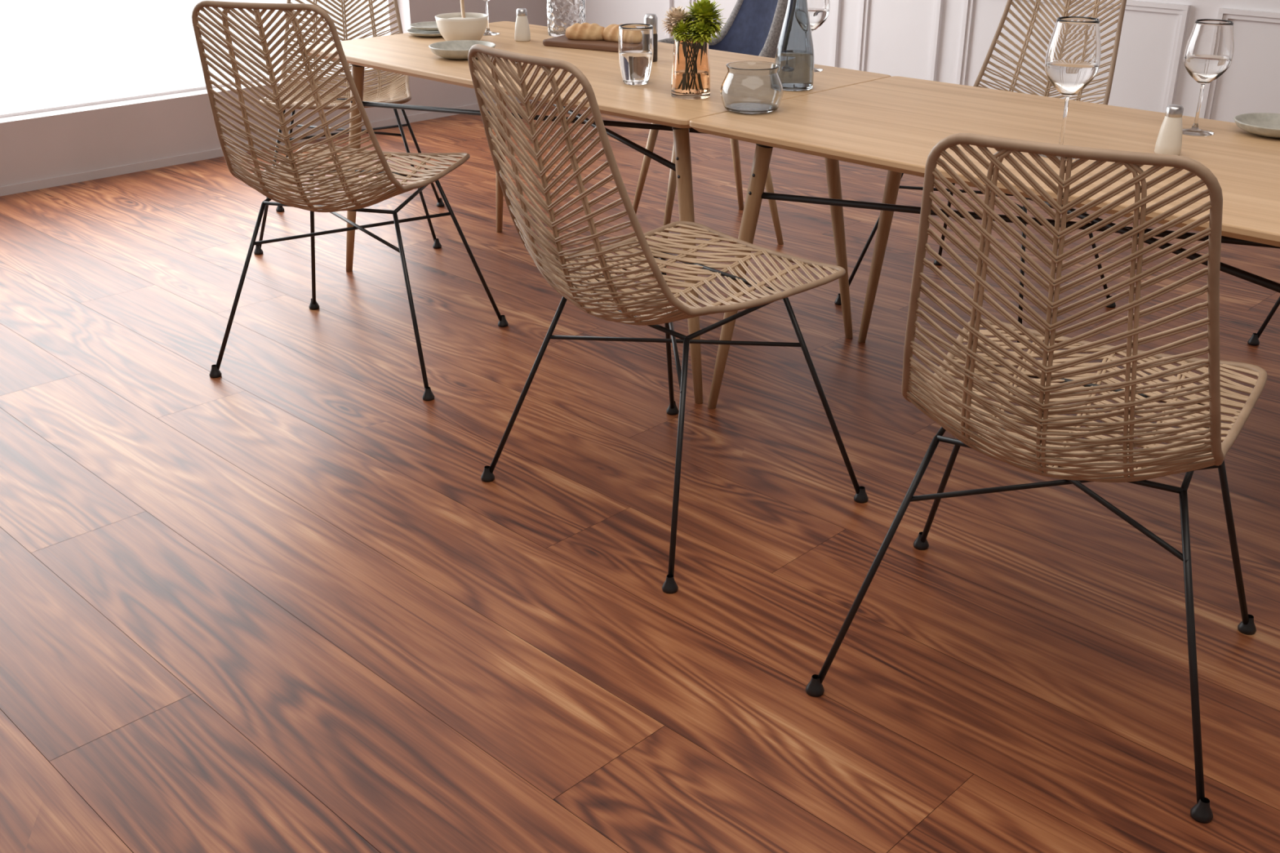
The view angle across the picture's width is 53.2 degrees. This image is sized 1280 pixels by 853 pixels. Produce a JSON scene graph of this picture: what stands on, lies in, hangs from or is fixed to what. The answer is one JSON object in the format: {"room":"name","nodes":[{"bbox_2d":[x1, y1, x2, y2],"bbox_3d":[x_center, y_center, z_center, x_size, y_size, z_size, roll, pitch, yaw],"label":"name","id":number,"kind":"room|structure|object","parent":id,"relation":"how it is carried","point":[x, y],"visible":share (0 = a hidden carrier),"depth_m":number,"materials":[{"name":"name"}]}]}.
{"room":"dining room","nodes":[
{"label":"dining room","id":0,"kind":"room"},
{"bbox_2d":[0,0,547,186],"bbox_3d":[-3.138,-1.908,3.961,0.160,2.800,7.922,22,33,39],"label":"wall","id":1,"kind":"structure","parent":0,"point":[41,145],"depth_m":5.38,"materials":[{"name":"grey paint"}]},
{"bbox_2d":[0,0,399,117],"bbox_3d":[-2.393,-2.268,4.709,0.050,2.175,3.450,22,33,39],"label":"window","id":2,"kind":"structure","parent":1,"relation":"in","point":[91,102],"depth_m":5.39,"materials":[{"name":"white paint"}]},
{"bbox_2d":[0,96,533,195],"bbox_3d":[-3.133,-0.650,4.414,0.010,0.035,7.762,22,33,39],"label":"baseboard","id":3,"kind":"structure","parent":1,"relation":"attached to","point":[198,156],"depth_m":5.42,"materials":[{"name":"grey paint"}]},
{"bbox_2d":[0,101,1279,852],"bbox_3d":[0.172,0.739,1.512,9.235,0.050,7.762,22,33,39],"label":"floor","id":4,"kind":"structure","parent":0,"point":[281,602],"depth_m":2.49,"materials":[{"name":"brown wood"}]},
{"bbox_2d":[253,0,444,254],"bbox_3d":[-1.029,-1.161,4.429,0.628,0.951,0.657,-3,25,-6],"label":"dining chair","id":5,"kind":"object","parent":4,"relation":"on","point":[397,91],"visible":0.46,"depth_m":4.56,"materials":[{"name":"wicker"}]},
{"bbox_2d":[191,0,508,400],"bbox_3d":[-0.761,-0.627,3.273,0.628,0.951,0.657,6,26,13],"label":"dining chair","id":6,"kind":"object","parent":4,"relation":"on","point":[277,187],"visible":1,"depth_m":3.00,"materials":[{"name":"wicker"}]},
{"bbox_2d":[302,21,891,403],"bbox_3d":[-0.178,-0.700,3.718,1.562,0.715,0.825,22,33,39],"label":"dining table","id":7,"kind":"object","parent":4,"relation":"on","point":[406,54],"visible":0.58,"depth_m":3.44,"materials":[{"name":"brown wood"}]},
{"bbox_2d":[406,28,442,36],"bbox_3d":[-0.646,-1.238,4.011,0.170,0.016,0.170,22,33,39],"label":"ceramic plate","id":8,"kind":"object","parent":7,"relation":"on","point":[411,31],"visible":0.53,"depth_m":3.98,"materials":[{"name":"white ceramic"}]},
{"bbox_2d":[409,21,439,31],"bbox_3d":[-0.646,-1.253,4.004,0.150,0.016,0.150,22,33,39],"label":"plate","id":9,"kind":"object","parent":8,"relation":"on","point":[427,25],"visible":0.48,"depth_m":4.03,"materials":[{"name":"ceramic"}]},
{"bbox_2d":[435,0,488,40],"bbox_3d":[-0.545,-1.246,3.864,0.195,0.155,0.175,22,33,39],"label":"serving bowl","id":10,"kind":"object","parent":7,"relation":"on","point":[463,25],"visible":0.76,"depth_m":3.81,"materials":[{"name":"beige ceramic"}]},
{"bbox_2d":[428,40,495,59],"bbox_3d":[-0.500,-1.060,3.605,0.188,0.034,0.188,22,33,39],"label":"shallow bowl","id":11,"kind":"object","parent":7,"relation":"on","point":[455,49],"visible":0.73,"depth_m":3.64,"materials":[{"name":"ceramic"}]},
{"bbox_2d":[483,0,499,35],"bbox_3d":[-0.480,-1.344,3.990,0.090,0.225,0.090,22,33,39],"label":"wine glass","id":12,"kind":"object","parent":7,"relation":"on","point":[487,32],"visible":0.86,"depth_m":4.02,"materials":[{"name":"clear glass"}]},
{"bbox_2d":[514,8,530,41],"bbox_3d":[-0.358,-1.223,3.882,0.049,0.096,0.049,22,33,39],"label":"salt shaker","id":13,"kind":"object","parent":7,"relation":"on","point":[522,33],"visible":1,"depth_m":3.87,"materials":[{"name":"beige ceramic"}]},
{"bbox_2d":[546,0,585,36],"bbox_3d":[-0.230,-1.290,3.987,0.120,0.130,0.120,22,33,39],"label":"glass vase","id":14,"kind":"object","parent":7,"relation":"on","point":[561,14],"visible":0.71,"depth_m":3.94,"materials":[{"name":"clear glass"}]},
{"bbox_2d":[542,34,618,52],"bbox_3d":[-0.120,-1.141,3.801,0.310,0.016,0.170,14,28,27],"label":"cutting board","id":15,"kind":"object","parent":7,"relation":"on","point":[562,41],"visible":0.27,"depth_m":3.75,"materials":[{"name":"brown wood"}]},
{"bbox_2d":[565,22,604,40],"bbox_3d":[-0.160,-1.181,3.811,0.130,0.048,0.072,5,25,12],"label":"bread loaf","id":16,"kind":"object","parent":15,"relation":"on","point":[577,31],"visible":0.98,"depth_m":3.79,"materials":[{"name":"beige food"}]},
{"bbox_2d":[601,23,623,42],"bbox_3d":[-0.052,-1.163,3.770,0.150,0.049,0.075,17,30,32],"label":"bread loaf","id":17,"kind":"object","parent":15,"relation":"on","point":[611,33],"visible":0.39,"depth_m":3.76,"materials":[{"name":"beige food"}]},
{"bbox_2d":[617,23,653,84],"bbox_3d":[-0.010,-0.932,3.200,0.088,0.140,0.088,22,33,39],"label":"drinking glass","id":18,"kind":"object","parent":7,"relation":"on","point":[635,41],"visible":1,"depth_m":3.17,"materials":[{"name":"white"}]},
{"bbox_2d":[644,13,657,62],"bbox_3d":[0.029,-1.074,3.523,0.038,0.127,0.038,22,33,39],"label":"pepper mill","id":19,"kind":"object","parent":7,"relation":"on","point":[650,18],"visible":0.51,"depth_m":3.50,"materials":[{"name":"metal"}]},
{"bbox_2d":[660,0,725,99],"bbox_3d":[0.126,-0.898,3.025,0.148,0.226,0.132,22,33,39],"label":"flower vase","id":20,"kind":"object","parent":7,"relation":"on","point":[691,68],"visible":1,"depth_m":3.00,"materials":[{"name":"orange glass"}]},
{"bbox_2d":[774,0,814,91],"bbox_3d":[0.380,-0.976,3.105,0.098,0.300,0.098,22,33,39],"label":"glass carafe","id":21,"kind":"object","parent":7,"relation":"on","point":[794,54],"visible":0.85,"depth_m":3.10,"materials":[{"name":"grey"}]},
{"bbox_2d":[807,0,830,71],"bbox_3d":[0.451,-1.056,3.368,0.094,0.225,0.094,22,33,39],"label":"wine glass","id":22,"kind":"object","parent":7,"relation":"on","point":[818,10],"visible":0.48,"depth_m":3.32,"materials":[{"name":"white"}]},
{"bbox_2d":[467,44,868,594],"bbox_3d":[0.037,-0.284,2.533,0.657,0.951,0.628,-20,31,-36],"label":"dining chair","id":23,"kind":"object","parent":4,"relation":"on","point":[560,274],"visible":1,"depth_m":2.36,"materials":[{"name":"wicker"}]},
{"bbox_2d":[632,0,787,252],"bbox_3d":[0.268,-1.136,4.391,0.516,0.942,0.581,-5,25,-11],"label":"upholstered armchair","id":24,"kind":"object","parent":4,"relation":"on","point":[753,27],"visible":0.21,"depth_m":4.43,"materials":[{"name":"blue fabric"}]},
{"bbox_2d":[834,0,1126,350],"bbox_3d":[1.034,-0.809,3.668,0.628,0.951,0.657,22,33,39],"label":"dining chair","id":25,"kind":"object","parent":4,"relation":"on","point":[1118,29],"visible":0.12,"depth_m":3.77,"materials":[{"name":"wicker"}]},
{"bbox_2d":[689,75,1279,408],"bbox_3d":[0.943,-0.243,2.728,1.562,0.715,0.825,22,33,39],"label":"dining table","id":26,"kind":"object","parent":4,"relation":"on","point":[893,124],"visible":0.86,"depth_m":2.72,"materials":[{"name":"brown wood"}]},
{"bbox_2d":[720,60,783,114],"bbox_3d":[0.253,-0.767,2.892,0.142,0.100,0.142,22,33,39],"label":"glass vase","id":27,"kind":"object","parent":26,"relation":"on","point":[748,87],"visible":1,"depth_m":2.84,"materials":[{"name":"white"}]},
{"bbox_2d":[1039,16,1101,159],"bbox_3d":[0.822,-0.649,2.450,0.100,0.256,0.100,22,33,39],"label":"wine glass","id":28,"kind":"object","parent":26,"relation":"on","point":[1073,52],"visible":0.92,"depth_m":2.39,"materials":[{"name":"white"}]},
{"bbox_2d":[1154,104,1183,155],"bbox_3d":[1.036,-0.579,2.489,0.049,0.096,0.049,22,33,39],"label":"salt shaker","id":29,"kind":"object","parent":26,"relation":"on","point":[1169,140],"visible":0.93,"depth_m":2.48,"materials":[{"name":"beige ceramic"}]},
{"bbox_2d":[1182,18,1234,136],"bbox_3d":[1.170,-0.723,2.648,0.094,0.225,0.094,22,33,39],"label":"wine glass","id":30,"kind":"object","parent":26,"relation":"on","point":[1208,54],"visible":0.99,"depth_m":2.60,"materials":[{"name":"white"}]},
{"bbox_2d":[1233,112,1279,138],"bbox_3d":[1.335,-0.626,2.672,0.176,0.028,0.176,22,33,39],"label":"shallow bowl","id":31,"kind":"object","parent":26,"relation":"on","point":[1263,124],"visible":1,"depth_m":2.73,"materials":[{"name":"ceramic"}]},
{"bbox_2d":[805,133,1267,823],"bbox_3d":[0.662,-0.017,1.954,0.628,0.951,0.657,13,28,27],"label":"dining chair","id":32,"kind":"object","parent":4,"relation":"on","point":[1194,446],"visible":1,"depth_m":1.68,"materials":[{"name":"wicker"}]},
{"bbox_2d":[1247,296,1279,346],"bbox_3d":[2.135,-0.667,3.361,0.628,0.951,0.657,22,33,39],"label":"dining chair","id":33,"kind":"object","parent":4,"relation":"on","point":[1253,340],"visible":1,"depth_m":3.52,"materials":[{"name":"metal"}]},
{"bbox_2d":[585,0,1279,122],"bbox_3d":[2.935,-1.700,3.511,9.555,2.800,0.160,22,33,39],"label":"wall","id":34,"kind":"structure","parent":0,"point":[900,32],"depth_m":5.00,"materials":[{"name":"white paint"}]},
{"bbox_2d":[665,0,1279,119],"bbox_3d":[2.598,-1.786,3.696,8.237,2.300,0.024,22,33,39],"label":"trim","id":35,"kind":"structure","parent":34,"relation":"attached to","point":[1183,10],"depth_m":5.10,"materials":[{"name":"white paint"}]}
]}

